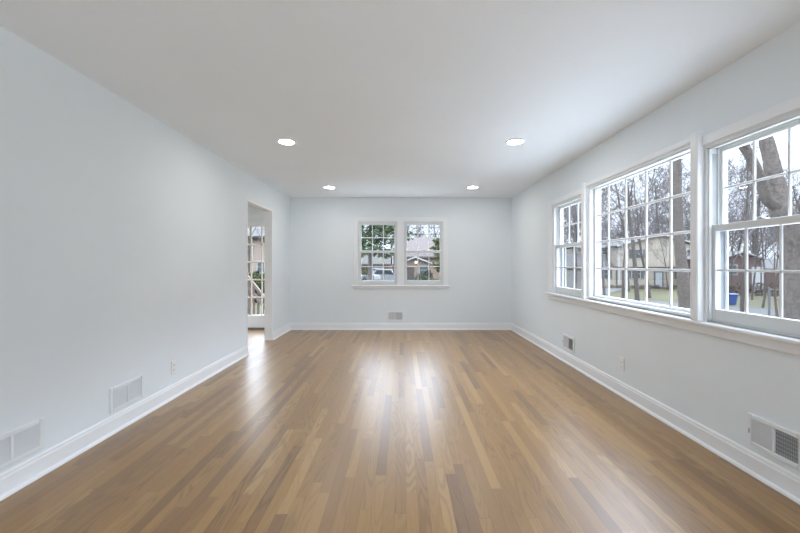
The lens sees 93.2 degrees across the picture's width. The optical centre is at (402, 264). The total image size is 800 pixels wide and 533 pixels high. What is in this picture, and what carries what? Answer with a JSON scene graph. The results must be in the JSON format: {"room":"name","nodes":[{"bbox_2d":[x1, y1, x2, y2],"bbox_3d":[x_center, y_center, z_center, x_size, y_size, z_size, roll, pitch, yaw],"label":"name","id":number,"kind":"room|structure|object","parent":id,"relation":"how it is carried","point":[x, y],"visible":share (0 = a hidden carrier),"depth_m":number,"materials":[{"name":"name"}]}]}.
{"room":"empty living room","nodes":[
{"label":"empty living room","id":0,"kind":"room"},
{"bbox_2d":[0,25,289,472],"bbox_3d":[-2.131,-0.015,1.393,0.112,2.440,11.187,0,0,0],"label":"wall","id":1,"kind":"structure","parent":0,"point":[123,235],"depth_m":2.60,"materials":[{"name":"paint"}]},
{"bbox_2d":[0,417,43,469],"bbox_3d":[-2.067,0.968,2.000,0.015,0.179,0.356,0,0,0],"label":"air vent","id":2,"kind":"object","parent":1,"relation":"in","point":[16,444],"visible":1,"depth_m":2.05,"materials":[{"name":"metal"}]},
{"bbox_2d":[0,437,10,464],"bbox_3d":[-2.068,0.968,1.921,0.008,0.123,0.143,0,0,0],"label":"grille","id":3,"kind":"object","parent":2,"relation":"attached to","point":[5,442],"depth_m":1.97,"materials":[{"name":"metal"}]},
{"bbox_2d":[14,424,39,457],"bbox_3d":[-2.068,0.968,2.079,0.008,0.123,0.143,0,0,0],"label":"grille","id":4,"kind":"object","parent":2,"relation":"attached to","point":[26,439],"depth_m":2.08,"materials":[{"name":"metal"}]},
{"bbox_2d":[0,346,248,500],"bbox_3d":[-2.060,1.142,0.425,0.030,0.126,9.250,0,0,0],"label":"baseboard","id":5,"kind":"structure","parent":1,"relation":"attached to","point":[23,474],"depth_m":2.55,"materials":[{"name":"paint"}]},
{"bbox_2d":[109,375,143,413],"bbox_3d":[-2.067,0.968,2.846,0.015,0.179,0.344,0,0,0],"label":"air vent","id":6,"kind":"object","parent":1,"relation":"in","point":[126,393],"visible":1,"depth_m":2.83,"materials":[{"name":"metal"}]},
{"bbox_2d":[113,385,126,407],"bbox_3d":[-2.068,0.968,2.769,0.008,0.123,0.137,0,0,0],"label":"grille","id":7,"kind":"object","parent":6,"relation":"attached to","point":[119,392],"depth_m":2.77,"materials":[{"name":"metal"}]},
{"bbox_2d":[129,379,140,399],"bbox_3d":[-2.068,0.968,2.922,0.008,0.123,0.137,0,0,0],"label":"grille","id":8,"kind":"object","parent":6,"relation":"attached to","point":[134,385],"depth_m":2.92,"materials":[{"name":"metal"}]},
{"bbox_2d":[171,360,175,374],"bbox_3d":[-2.070,0.930,3.425,0.010,0.120,0.074,0,0,0],"label":"wall outlet","id":9,"kind":"object","parent":1,"relation":"attached to","point":[173,363],"visible":1,"depth_m":3.42,"materials":[{"name":"plastic"}]},
{"bbox_2d":[246,199,272,345],"bbox_3d":[-2.131,0.164,5.537,0.120,2.083,1.011,0,0,0],"label":"door frame","id":10,"kind":"structure","parent":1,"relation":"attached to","point":[268,212],"depth_m":6.01,"materials":[{"name":"paint"}]},
{"bbox_2d":[272,323,290,339],"bbox_3d":[-2.060,1.142,6.491,0.030,0.126,0.932,0,0,0],"label":"baseboard","id":11,"kind":"structure","parent":1,"relation":"attached to","point":[281,331],"depth_m":6.40,"materials":[{"name":"paint"}]},
{"bbox_2d":[248,198,511,322],"bbox_3d":[-1.849,-0.015,7.057,7.742,2.440,0.140,0,0,0],"label":"wall","id":12,"kind":"structure","parent":0,"point":[321,229],"depth_m":6.99,"materials":[{"name":"paint"}]},
{"bbox_2d":[248,218,264,329],"bbox_3d":[-2.710,0.175,7.042,0.860,2.060,0.170,0,0,0],"label":"door","id":13,"kind":"structure","parent":12,"relation":"in","point":[255,322],"depth_m":7.02,"materials":[{"name":"paint"}]},
{"bbox_2d":[248,213,264,217],"bbox_3d":[-2.710,0.131,6.975,1.030,2.148,0.024,0,0,0],"label":"door frame","id":14,"kind":"structure","parent":12,"relation":"attached to","point":[250,215],"depth_m":6.97,"materials":[{"name":"paint"}]},
{"bbox_2d":[387,311,402,320],"bbox_3d":[-0.126,0.955,6.978,0.296,0.184,0.019,0,0,0],"label":"air vent","id":15,"kind":"object","parent":12,"relation":"in","point":[391,315],"visible":1,"depth_m":6.98,"materials":[{"name":"metal"}]},
{"bbox_2d":[389,313,394,319],"bbox_3d":[-0.190,0.955,6.979,0.114,0.130,0.008,0,0,0],"label":"grille","id":16,"kind":"object","parent":15,"relation":"attached to","point":[391,315],"depth_m":6.98,"materials":[{"name":"metal"}]},
{"bbox_2d":[396,313,401,319],"bbox_3d":[-0.061,0.955,6.979,0.114,0.130,0.008,0,0,0],"label":"grille","id":17,"kind":"object","parent":15,"relation":"attached to","point":[398,315],"depth_m":6.98,"materials":[{"name":"metal"}]},
{"bbox_2d":[351,285,449,286],"bbox_3d":[-0.030,0.393,6.981,1.820,0.025,0.068,0,0,0],"label":"window stool","id":18,"kind":"structure","parent":12,"relation":"attached to","point":[351,285],"depth_m":6.95,"materials":[{"name":"paint"}]},
{"bbox_2d":[290,323,511,329],"bbox_3d":[-0.026,1.142,6.972,4.097,0.126,0.030,0,0,0],"label":"baseboard","id":19,"kind":"structure","parent":12,"relation":"attached to","point":[293,326],"depth_m":6.97,"materials":[{"name":"paint"}]},
{"bbox_2d":[354,218,447,284],"bbox_3d":[-0.025,-0.238,7.067,1.720,1.257,0.189,0,0,0],"label":"window","id":20,"kind":"structure","parent":12,"relation":"in","point":[360,223],"depth_m":6.97,"materials":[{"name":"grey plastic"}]},
{"bbox_2d":[354,287,447,288],"bbox_3d":[-0.025,0.428,6.979,1.750,0.045,0.016,0,0,0],"label":"apron","id":21,"kind":"object","parent":12,"relation":"attached to","point":[354,287],"visible":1,"depth_m":6.97,"materials":[{"name":"paint"}]},
{"bbox_2d":[404,221,442,284],"bbox_3d":[0.393,-0.203,7.074,0.725,1.185,0.175,0,0,0],"label":"window","id":22,"kind":"structure","parent":12,"relation":"in","point":[406,282],"depth_m":7.02,"materials":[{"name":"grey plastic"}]},
{"bbox_2d":[0,330,799,532],"bbox_3d":[-1.779,1.305,1.403,7.882,0.200,11.447,0,0,0],"label":"floor","id":23,"kind":"structure","parent":0,"point":[310,431],"depth_m":2.37,"materials":[{"name":"brown wood"}]},
{"bbox_2d":[0,0,799,197],"bbox_3d":[-1.779,-1.310,1.403,7.882,0.150,11.447,0,0,0],"label":"ceiling","id":24,"kind":"structure","parent":0,"point":[376,98],"depth_m":2.43,"materials":[{"name":"paint"}]},
{"bbox_2d":[277,138,295,144],"bbox_3d":[-1.160,-1.226,3.790,0.188,0.015,0.188,0,0,0],"label":"recessed light","id":25,"kind":"object","parent":24,"relation":"in","point":[285,141],"visible":1,"depth_m":3.76,"materials":[{"name":"paint"}]},
{"bbox_2d":[505,138,524,144],"bbox_3d":[1.130,-1.226,3.790,0.188,0.015,0.188,0,0,0],"label":"recessed light","id":26,"kind":"object","parent":24,"relation":"in","point":[515,141],"visible":1,"depth_m":3.76,"materials":[{"name":"paint"}]},
{"bbox_2d":[512,22,799,475],"bbox_3d":[2.092,-0.015,1.403,0.140,2.440,11.447,0,0,0],"label":"wall","id":27,"kind":"structure","parent":0,"point":[714,382],"depth_m":2.79,"materials":[{"name":"paint"}]},
{"bbox_2d":[552,194,580,297],"bbox_3d":[2.110,-0.203,4.670,0.175,1.185,0.840,0,0,0],"label":"window","id":28,"kind":"structure","parent":27,"relation":"in","point":[558,245],"depth_m":5.04,"materials":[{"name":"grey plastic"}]},
{"bbox_2d":[563,333,574,352],"bbox_3d":[2.013,0.953,4.585,0.019,0.184,0.308,0,0,0],"label":"air vent","id":29,"kind":"object","parent":27,"relation":"in","point":[568,341],"visible":1,"depth_m":4.55,"materials":[{"name":"metal"}]},
{"bbox_2d":[564,336,567,347],"bbox_3d":[2.014,0.953,4.653,0.008,0.130,0.120,0,0,0],"label":"grille","id":30,"kind":"object","parent":29,"relation":"attached to","point":[565,337],"depth_m":4.64,"materials":[{"name":"metal"}]},
{"bbox_2d":[569,338,572,350],"bbox_3d":[2.014,0.953,4.518,0.008,0.130,0.120,0,0,0],"label":"grille","id":31,"kind":"object","parent":29,"relation":"attached to","point":[570,339],"depth_m":4.51,"materials":[{"name":"metal"}]},
{"bbox_2d":[619,357,623,370],"bbox_3d":[2.017,0.915,3.475,0.010,0.120,0.074,0,0,0],"label":"wall outlet","id":32,"kind":"object","parent":27,"relation":"attached to","point":[621,360],"visible":1,"depth_m":3.47,"materials":[{"name":"plastic"}]},
{"bbox_2d":[581,144,689,317],"bbox_3d":[2.089,-0.253,3.400,0.206,1.285,1.600,0,0,0],"label":"window","id":33,"kind":"structure","parent":27,"relation":"in","point":[594,214],"depth_m":3.64,"materials":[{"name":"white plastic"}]},
{"bbox_2d":[511,323,799,504],"bbox_3d":[2.007,1.142,1.379,0.030,0.126,11.157,0,0,0],"label":"baseboard","id":34,"kind":"structure","parent":27,"relation":"attached to","point":[787,483],"depth_m":2.60,"materials":[{"name":"paint"}]},
{"bbox_2d":[545,292,799,345],"bbox_3d":[2.014,0.393,3.428,0.073,0.025,3.615,0,0,0],"label":"window stool","id":35,"kind":"structure","parent":27,"relation":"attached to","point":[740,330],"depth_m":2.52,"materials":[{"name":"paint"}]},
{"bbox_2d":[548,95,799,337],"bbox_3d":[2.087,-0.253,3.440,0.220,1.285,3.520,0,0,0],"label":"window","id":36,"kind":"structure","parent":27,"relation":"in","point":[717,228],"depth_m":2.48,"materials":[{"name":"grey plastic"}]},
{"bbox_2d":[548,294,799,355],"bbox_3d":[2.014,0.434,3.430,0.016,0.058,3.540,0,0,0],"label":"apron","id":37,"kind":"object","parent":27,"relation":"attached to","point":[793,349],"visible":0.76,"depth_m":2.53,"materials":[{"name":"paint"}]},
{"bbox_2d":[747,412,799,470],"bbox_3d":[2.013,0.953,2.050,0.019,0.184,0.308,0,0,0],"label":"air vent","id":38,"kind":"object","parent":27,"relation":"in","point":[781,443],"visible":1,"depth_m":2.04,"materials":[{"name":"metal"}]},
{"bbox_2d":[751,419,771,450],"bbox_3d":[2.014,0.953,2.118,0.008,0.130,0.120,0,0,0],"label":"grille","id":39,"kind":"object","parent":38,"relation":"attached to","point":[761,431],"depth_m":2.12,"materials":[{"name":"metal"}]},
{"bbox_2d":[776,430,797,462],"bbox_3d":[2.014,0.953,1.983,0.008,0.130,0.120,0,0,0],"label":"grille","id":40,"kind":"object","parent":38,"relation":"attached to","point":[786,442],"depth_m":1.98,"materials":[{"name":"metal"}]},
{"label":"outside","id":41,"kind":"structure","parent":0,"visible":0},
{"bbox_2d":[601,288,627,293],"bbox_3d":[25.410,3.234,49.944,4.025,0.883,27.793,0,0,39],"label":"driveway","id":42,"kind":"structure","parent":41,"point":[606,289],"depth_m":55.43,"materials":[{"name":"concrete"}]},
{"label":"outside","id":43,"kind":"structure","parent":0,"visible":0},
{"bbox_2d":[252,279,778,316],"bbox_3d":[20.000,2.955,55.000,180.000,1.600,190.000,0,0,0],"label":"lawn","id":44,"kind":"structure","parent":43,"point":[659,295],"depth_m":41.68,"materials":[{"name":"green plant"}]},
{"bbox_2d":[248,227,264,273],"bbox_3d":[-17.750,-1.558,44.000,13.500,7.675,9.200,0,0,0],"label":"brick house","id":45,"kind":"structure","parent":44,"relation":"on","point":[256,252],"depth_m":40.00,"materials":[{"name":"grey"}]},
{"bbox_2d":[248,227,264,275],"bbox_3d":[-10.436,-2.509,29.041,4.232,9.951,4.609,0,0,12],"label":"bare tree","id":46,"kind":"object","parent":44,"relation":"on","point":[248,227],"visible":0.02,"depth_m":28.90,"materials":[{"name":"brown plant"}]},
{"bbox_2d":[249,270,264,301],"bbox_3d":[-8.612,1.351,21.894,2.614,2.011,2.181,0,0,0],"label":"evergreen shrub","id":47,"kind":"object","parent":44,"relation":"on","point":[256,274],"visible":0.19,"depth_m":21.55,"materials":[{"name":"green plant"}]},
{"bbox_2d":[361,273,367,279],"bbox_3d":[-5.357,1.615,54.000,1.800,1.550,4.600,0,0,29],"label":"parked car","id":48,"kind":"object","parent":44,"relation":"on","point":[363,277],"visible":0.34,"depth_m":52.41,"materials":[{"name":"silver paint"}]},
{"bbox_2d":[361,225,374,274],"bbox_3d":[-4.513,-1.442,35.761,4.057,7.770,3.452,0,0,0],"label":"pine tree","id":49,"kind":"object","parent":44,"relation":"on","point":[363,272],"visible":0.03,"depth_m":35.51,"materials":[{"name":"green plant"}]},
{"bbox_2d":[361,249,392,279],"bbox_3d":[-8.550,-0.096,62.000,13.900,4.998,9.200,0,0,0],"label":"house","id":50,"kind":"structure","parent":44,"relation":"on","point":[377,261],"depth_m":58.08,"materials":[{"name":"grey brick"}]},
{"bbox_2d":[361,225,393,279],"bbox_3d":[-2.298,-2.529,27.070,4.870,9.808,5.264,0,0,-19],"label":"pine tree","id":51,"kind":"object","parent":44,"relation":"on","point":[377,229],"visible":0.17,"depth_m":26.21,"materials":[{"name":"green plant"}]},
{"bbox_2d":[373,268,382,279],"bbox_3d":[-3.241,1.420,50.000,1.800,1.891,4.600,0,0,-14],"label":"parked car","id":52,"kind":"object","parent":44,"relation":"on","point":[375,277],"visible":0.15,"depth_m":47.78,"materials":[{"name":"white paint"}]},
{"bbox_2d":[374,269,393,279],"bbox_3d":[-1.456,1.498,48.000,4.600,1.705,1.800,0,0,33],"label":"parked car","id":53,"kind":"object","parent":44,"relation":"on","point":[388,274],"visible":0.27,"depth_m":47.43,"materials":[{"name":"silver paint"}]},
{"bbox_2d":[388,225,416,240],"bbox_3d":[-0.305,-2.221,33.025,3.273,9.277,3.203,0,0,0],"label":"pine tree","id":54,"kind":"object","parent":44,"relation":"on","point":[410,234],"visible":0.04,"depth_m":32.62,"materials":[{"name":"green plant"}]},
{"bbox_2d":[407,225,424,236],"bbox_3d":[1.812,-4.446,79.170,6.627,14.213,7.477,0,0,-2],"label":"bare tree","id":55,"kind":"object","parent":44,"relation":"on","point":[421,234],"visible":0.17,"depth_m":79.55,"materials":[{"name":"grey plant"}]},
{"bbox_2d":[393,238,439,278],"bbox_3d":[6.050,-1.595,67.000,15.100,8.000,11.200,0,0,0],"label":"house","id":56,"kind":"structure","parent":44,"relation":"on","point":[422,242],"depth_m":63.41,"materials":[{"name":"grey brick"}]},
{"bbox_2d":[407,256,431,279],"bbox_3d":[1.606,0.664,49.975,4.259,3.340,8.750,0,0,0],"label":"brick house","id":57,"kind":"structure","parent":44,"relation":"on","point":[411,271],"depth_m":45.97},
{"bbox_2d":[407,225,439,236],"bbox_3d":[5.554,-6.182,83.764,11.665,17.976,12.411,0,0,45],"label":"bare tree","id":58,"kind":"object","parent":44,"relation":"on","point":[410,225],"visible":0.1,"depth_m":83.58,"materials":[{"name":"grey plant"}]},
{"bbox_2d":[420,270,435,279],"bbox_3d":[2.123,1.387,29.897,1.724,2.015,1.769,0,0,28],"label":"evergreen shrub","id":59,"kind":"object","parent":44,"relation":"on","point":[424,276],"visible":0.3,"depth_m":29.65,"materials":[{"name":"green plant"}]},
{"bbox_2d":[429,238,439,272],"bbox_3d":[2.611,-0.642,22.069,2.233,5.998,2.142,0,0,0],"label":"tree","id":60,"kind":"object","parent":44,"relation":"on","point":[436,241],"visible":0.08,"depth_m":21.96,"materials":[{"name":"green plant"}]},
{"bbox_2d":[564,207,579,243],"bbox_3d":[34.368,-8.704,76.128,11.525,25.689,14.975,0,0,-6],"label":"bare tree","id":61,"kind":"object","parent":44,"relation":"on","point":[575,221],"visible":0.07,"depth_m":73.95,"materials":[{"name":"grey plant"}]},
{"bbox_2d":[564,203,580,288],"bbox_3d":[15.300,-2.785,36.903,5.633,12.162,5.172,0,0,-36],"label":"bare tree","id":62,"kind":"object","parent":44,"relation":"on","point":[574,233],"visible":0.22,"depth_m":35.95,"materials":[{"name":"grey plant"}]},
{"bbox_2d":[564,204,580,241],"bbox_3d":[30.759,-5.750,70.590,11.763,19.662,12.185,0,0,24],"label":"bare tree","id":63,"kind":"object","parent":44,"relation":"on","point":[576,204],"visible":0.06,"depth_m":70.01,"materials":[{"name":"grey plant"}]},
{"bbox_2d":[566,188,607,295],"bbox_3d":[18.806,-3.396,38.579,4.238,14.150,6.796,0,0,29],"label":"bare tree","id":64,"kind":"object","parent":44,"relation":"on","point":[602,271],"visible":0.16,"depth_m":38.37,"materials":[{"name":"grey plant"}]},
{"bbox_2d":[573,203,619,239],"bbox_3d":[37.395,-4.843,73.618,8.376,17.837,7.654,0,0,12],"label":"bare tree","id":65,"kind":"object","parent":44,"relation":"on","point":[602,231],"visible":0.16,"depth_m":72.91,"materials":[{"name":"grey plant"}]},
{"bbox_2d":[601,195,618,249],"bbox_3d":[24.163,-3.091,46.302,4.928,14.014,8.840,0,0,31],"label":"bare tree","id":66,"kind":"object","parent":44,"relation":"on","point":[601,195],"visible":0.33,"depth_m":45.26,"materials":[{"name":"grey plant"}]},
{"bbox_2d":[601,199,624,243],"bbox_3d":[42.795,-4.719,78.654,8.197,17.579,9.247,0,0,-7],"label":"bare tree","id":67,"kind":"object","parent":44,"relation":"on","point":[620,199],"visible":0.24,"depth_m":78.91,"materials":[{"name":"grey plant"}]},
{"bbox_2d":[602,203,628,238],"bbox_3d":[47.962,-5.040,86.951,8.508,18.245,9.598,0,0,23],"label":"bare tree","id":68,"kind":"object","parent":44,"relation":"on","point":[614,203],"visible":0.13,"depth_m":86.73,"materials":[{"name":"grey plant"}]},
{"bbox_2d":[574,164,668,300],"bbox_3d":[15.224,-4.588,25.913,5.446,15.490,9.771,0,0,-15],"label":"bare tree","id":69,"kind":"object","parent":44,"relation":"on","point":[634,261],"visible":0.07,"depth_m":25.59,"materials":[{"name":"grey plant"}]},
{"bbox_2d":[579,181,667,237],"bbox_3d":[41.835,-9.238,73.664,10.772,26.789,14.600,0,0,-30],"label":"bare tree","id":70,"kind":"object","parent":44,"relation":"on","point":[619,205],"visible":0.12,"depth_m":71.56,"materials":[{"name":"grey plant"}]},
{"bbox_2d":[564,233,689,288],"bbox_3d":[36.775,-0.495,64.275,22.150,8.800,10.350,0,0,0],"label":"house","id":71,"kind":"structure","parent":44,"relation":"on","point":[654,277],"depth_m":60.23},
{"bbox_2d":[601,195,656,291],"bbox_3d":[31.706,-3.049,53.522,7.145,14.096,5.057,0,0,27],"label":"bare tree","id":72,"kind":"object","parent":44,"relation":"on","point":[614,195],"visible":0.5,"depth_m":52.64,"materials":[{"name":"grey plant"}]},
{"bbox_2d":[601,166,661,297],"bbox_3d":[25.234,-4.733,42.074,6.246,17.412,8.827,0,0,42],"label":"bare tree","id":73,"kind":"object","parent":44,"relation":"on","point":[634,186],"visible":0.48,"depth_m":41.47,"materials":[{"name":"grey plant"}]},
{"bbox_2d":[601,166,668,298],"bbox_3d":[16.393,-2.953,27.971,5.734,12.427,6.220,0,0,-36],"label":"bare tree","id":74,"kind":"object","parent":44,"relation":"on","point":[628,180],"visible":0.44,"depth_m":27.70,"materials":[{"name":"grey plant"}]},
{"bbox_2d":[620,184,662,235],"bbox_3d":[50.665,-6.703,79.786,8.671,21.563,11.752,0,0,40],"label":"bare tree","id":75,"kind":"object","parent":44,"relation":"on","point":[630,184],"visible":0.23,"depth_m":79.87,"materials":[{"name":"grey plant"}]},
{"bbox_2d":[616,186,668,237],"bbox_3d":[54.499,-7.438,86.188,9.279,23.077,12.577,0,0,-37],"label":"bare tree","id":76,"kind":"object","parent":44,"relation":"on","point":[651,186],"visible":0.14,"depth_m":87.09,"materials":[{"name":"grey plant"}]},
{"bbox_2d":[601,179,688,235],"bbox_3d":[51.766,-7.860,81.576,16.590,24.028,15.593,0,0,18],"label":"bare tree","id":77,"kind":"object","parent":44,"relation":"on","point":[664,179],"visible":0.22,"depth_m":81.27,"materials":[{"name":"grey plant"}]},
{"bbox_2d":[619,163,689,234],"bbox_3d":[50.552,-7.613,76.184,10.515,23.439,13.664,0,0,-11],"label":"bare tree","id":78,"kind":"object","parent":44,"relation":"on","point":[665,169],"visible":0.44,"depth_m":73.23,"materials":[{"name":"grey plant"}]},
{"bbox_2d":[619,189,689,236],"bbox_3d":[46.300,-4.887,71.413,11.080,17.878,10.696,0,0,-5],"label":"bare tree","id":79,"kind":"object","parent":44,"relation":"on","point":[636,189],"visible":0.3,"depth_m":70.02,"materials":[{"name":"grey plant"}]},
{"bbox_2d":[648,223,668,289],"bbox_3d":[37.299,-1.154,55.108,3.082,10.291,4.943,0,0,32],"label":"bare tree","id":80,"kind":"object","parent":44,"relation":"on","point":[650,242],"visible":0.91,"depth_m":55.20,"materials":[{"name":"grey plant"}]},
{"bbox_2d":[653,194,689,240],"bbox_3d":[53.672,-5.133,73.626,8.658,18.436,7.911,0,0,29],"label":"bare tree","id":81,"kind":"object","parent":44,"relation":"on","point":[665,202],"visible":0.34,"depth_m":73.77,"materials":[{"name":"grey plant"}]},
{"bbox_2d":[654,173,689,236],"bbox_3d":[59.120,-7.465,82.414,10.378,23.133,13.485,0,0,24],"label":"bare tree","id":82,"kind":"object","parent":44,"relation":"on","point":[664,226],"visible":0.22,"depth_m":80.55,"materials":[{"name":"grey plant"}]},
{"bbox_2d":[654,170,689,239],"bbox_3d":[64.930,-8.999,85.455,15.330,26.298,11.798,0,0,1],"label":"bare tree","id":83,"kind":"object","parent":44,"relation":"on","point":[668,170],"visible":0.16,"depth_m":86.92,"materials":[{"name":"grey plant"}]},
{"bbox_2d":[672,159,689,308],"bbox_3d":[10.167,-3.385,13.013,3.514,12.058,4.157,0,0,-17],"label":"leaning tree","id":84,"kind":"object","parent":44,"relation":"on","point":[680,253],"visible":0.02,"depth_m":13.37,"materials":[{"name":"grey plant"}]},
{"bbox_2d":[656,157,751,230],"bbox_3d":[21.858,-3.351,28.635,6.796,14.150,4.238,0,0,2],"label":"bare tree","id":85,"kind":"object","parent":44,"relation":"on","point":[687,206],"visible":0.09,"depth_m":27.67,"materials":[{"name":"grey plant"}]},
{"bbox_2d":[666,199,754,246],"bbox_3d":[61.869,-7.019,76.467,15.388,22.287,14.463,0,0,4],"label":"bare tree","id":86,"kind":"object","parent":44,"relation":"on","point":[734,199],"visible":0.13,"depth_m":73.39,"materials":[{"name":"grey plant"}]},
{"bbox_2d":[729,282,734,292],"bbox_3d":[38.993,2.904,45.544,2.060,1.726,1.590,0,0,0],"label":"hedge","id":87,"kind":"object","parent":44,"relation":"on","point":[730,285],"visible":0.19,"depth_m":45.37,"materials":[{"name":"plant"}]},
{"bbox_2d":[687,251,778,292],"bbox_3d":[48.975,0.981,53.500,14.650,5.571,7.800,0,0,0],"label":"brick house","id":88,"kind":"structure","parent":44,"relation":"on","point":[737,264],"depth_m":50.00,"materials":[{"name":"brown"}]},
{"bbox_2d":[729,293,738,304],"bbox_3d":[28.679,3.037,33.037,0.700,1.060,0.873,0,0,0],"label":"recycling bin","id":89,"kind":"object","parent":44,"relation":"on","point":[733,297],"visible":0.56,"depth_m":32.70,"materials":[{"name":"blue plastic"}]},
{"bbox_2d":[684,134,799,311],"bbox_3d":[18.771,-2.206,21.039,4.702,11.056,5.121,0,0,-39],"label":"bare tree","id":90,"kind":"object","parent":44,"relation":"on","point":[742,297],"visible":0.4,"depth_m":19.91,"materials":[{"name":"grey plant"}]},
{"bbox_2d":[733,282,751,294],"bbox_3d":[40.639,2.916,45.152,2.112,1.726,1.620,0,0,0],"label":"hedge","id":91,"kind":"object","parent":44,"relation":"on","point":[738,283],"visible":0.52,"depth_m":45.01,"materials":[{"name":"plant"}]},
{"bbox_2d":[728,196,757,292],"bbox_3d":[40.402,-2.320,45.866,7.910,12.539,4.409,0,0,-37],"label":"bare tree","id":92,"kind":"object","parent":44,"relation":"on","point":[740,239],"visible":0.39,"depth_m":46.10,"materials":[{"name":"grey plant"}]},
{"bbox_2d":[728,176,765,243],"bbox_3d":[62.022,-9.500,71.021,14.894,27.328,10.989,0,0,-40],"label":"bare tree","id":93,"kind":"object","parent":44,"relation":"on","point":[751,212],"visible":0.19,"depth_m":69.00,"materials":[{"name":"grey plant"}]},
{"bbox_2d":[728,200,765,250],"bbox_3d":[79.559,-6.473,90.949,13.731,21.159,14.609,0,0,2],"label":"bare tree","id":94,"kind":"object","parent":44,"relation":"on","point":[757,200],"visible":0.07,"depth_m":88.47,"materials":[{"name":"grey plant"}]},
{"bbox_2d":[728,174,769,250],"bbox_3d":[71.426,-6.943,75.881,15.279,22.130,14.361,0,0,4],"label":"bare tree","id":95,"kind":"object","parent":44,"relation":"on","point":[751,174],"visible":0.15,"depth_m":75.21,"materials":[{"name":"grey plant"}]},
{"bbox_2d":[728,165,776,255],"bbox_3d":[69.618,-7.936,71.574,10.814,24.105,14.052,0,0,-43],"label":"bare tree","id":96,"kind":"object","parent":44,"relation":"on","point":[758,204],"visible":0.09,"depth_m":73.07,"materials":[{"name":"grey plant"}]},
{"bbox_2d":[729,187,776,255],"bbox_3d":[82.023,-7.343,85.359,13.339,22.883,10.266,0,0,41],"label":"bare tree","id":97,"kind":"object","parent":44,"relation":"on","point":[745,187],"visible":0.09,"depth_m":86.85,"materials":[{"name":"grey plant"}]},
{"bbox_2d":[728,173,787,253],"bbox_3d":[76.700,-8.335,81.167,14.532,24.929,11.184,0,0,-29],"label":"bare tree","id":98,"kind":"object","parent":44,"relation":"on","point":[753,242],"visible":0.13,"depth_m":81.12,"materials":[{"name":"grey plant"}]},
{"bbox_2d":[749,282,767,295],"bbox_3d":[42.140,2.881,44.759,2.113,1.721,1.566,0,0,0],"label":"hedge","id":99,"kind":"object","parent":44,"relation":"on","point":[758,286],"visible":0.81,"depth_m":44.67,"materials":[{"name":"grey plant"}]},
{"bbox_2d":[749,227,778,296],"bbox_3d":[42.370,-1.309,42.868,4.467,10.504,4.865,0,0,-31],"label":"bare tree","id":100,"kind":"object","parent":44,"relation":"on","point":[761,227],"visible":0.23,"depth_m":41.94,"materials":[{"name":"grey plant"}]},
{"bbox_2d":[751,212,776,257],"bbox_3d":[84.322,-3.924,85.740,7.428,15.929,8.380,0,0,-37],"label":"bare tree","id":101,"kind":"object","parent":44,"relation":"on","point":[767,212],"visible":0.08,"depth_m":86.72,"materials":[{"name":"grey plant"}]},
{"bbox_2d":[729,196,799,307],"bbox_3d":[29.523,-1.313,31.078,5.184,10.356,4.778,0,0,-37],"label":"bare tree","id":102,"kind":"object","parent":44,"relation":"on","point":[762,239],"visible":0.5,"depth_m":31.00,"materials":[{"name":"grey plant"}]},
{"bbox_2d":[738,136,799,319],"bbox_3d":[7.346,-2.420,9.644,4.976,10.068,4.500,0,0,-21],"label":"forked tree","id":103,"kind":"object","parent":44,"relation":"on","point":[773,192],"visible":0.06,"depth_m":8.89,"materials":[{"name":"grey plant"}]},
{"bbox_2d":[748,203,793,299],"bbox_3d":[36.755,-1.589,37.731,5.252,10.934,3.275,0,0,-29],"label":"bare tree","id":104,"kind":"object","parent":44,"relation":"on","point":[768,238],"visible":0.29,"depth_m":38.16,"materials":[{"name":"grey plant"}]},
{"bbox_2d":[766,283,778,295],"bbox_3d":[43.722,2.901,44.290,2.214,1.901,1.545,0,0,0],"label":"hedge","id":105,"kind":"object","parent":44,"relation":"on","point":[771,284],"visible":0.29,"depth_m":44.31,"materials":[{"name":"plant"}]},
{"bbox_2d":[768,287,777,315],"bbox_3d":[17.328,2.078,17.000,1.741,2.096,0.090,0,0,0],"label":"metal fence","id":106,"kind":"object","parent":44,"relation":"on","point":[769,288],"visible":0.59,"depth_m":16.96,"materials":[{"name":"grey metal"}]},
{"bbox_2d":[773,247,778,316],"bbox_3d":[15.334,0.969,15.270,0.628,3.825,0.811,0,0,-14],"label":"sapling","id":107,"kind":"object","parent":44,"relation":"on","point":[774,274],"visible":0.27,"depth_m":15.46,"materials":[{"name":"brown plant"}]},
{"bbox_2d":[762,182,799,233],"bbox_3d":[74.936,-7.597,72.551,9.411,23.405,12.756,0,0,38],"label":"bare tree","id":108,"kind":"object","parent":44,"relation":"on","point":[795,195],"visible":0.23,"depth_m":69.84,"materials":[{"name":"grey plant"}]},
{"bbox_2d":[763,189,799,239],"bbox_3d":[74.472,-6.235,70.656,10.901,20.722,9.663,0,0,16],"label":"bare tree","id":109,"kind":"object","parent":44,"relation":"on","point":[793,189],"visible":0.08,"depth_m":69.95,"materials":[{"name":"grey plant"}]},
{"bbox_2d":[783,169,799,212],"bbox_3d":[84.176,-8.240,78.788,9.945,24.732,13.479,0,0,28],"label":"bare tree","id":110,"kind":"object","parent":44,"relation":"on","point":[797,211],"visible":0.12,"depth_m":78.13,"materials":[{"name":"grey plant"}]},
{"bbox_3d":[-3.150,1.723,7.981,2.500,0.965,1.588,0,0,0],"label":"deck","id":111,"kind":"object","parent":44,"relation":"on","visible":0},
{"bbox_2d":[248,272,264,314],"bbox_3d":[-3.603,0.702,8.450,1.394,1.076,0.100,0,0,0],"label":"deck railing","id":112,"kind":"object","parent":111,"relation":"on","point":[254,285],"visible":0.18,"depth_m":8.43,"materials":[{"name":"white wood"}]},
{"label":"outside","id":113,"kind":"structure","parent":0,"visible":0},
{"bbox_2d":[629,299,778,315],"bbox_3d":[29.750,2.884,24.645,6.001,1.230,104.990,0,0,-44],"label":"street","id":114,"kind":"structure","parent":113,"point":[763,311],"depth_m":29.22,"materials":[{"name":"grey asphalt"}]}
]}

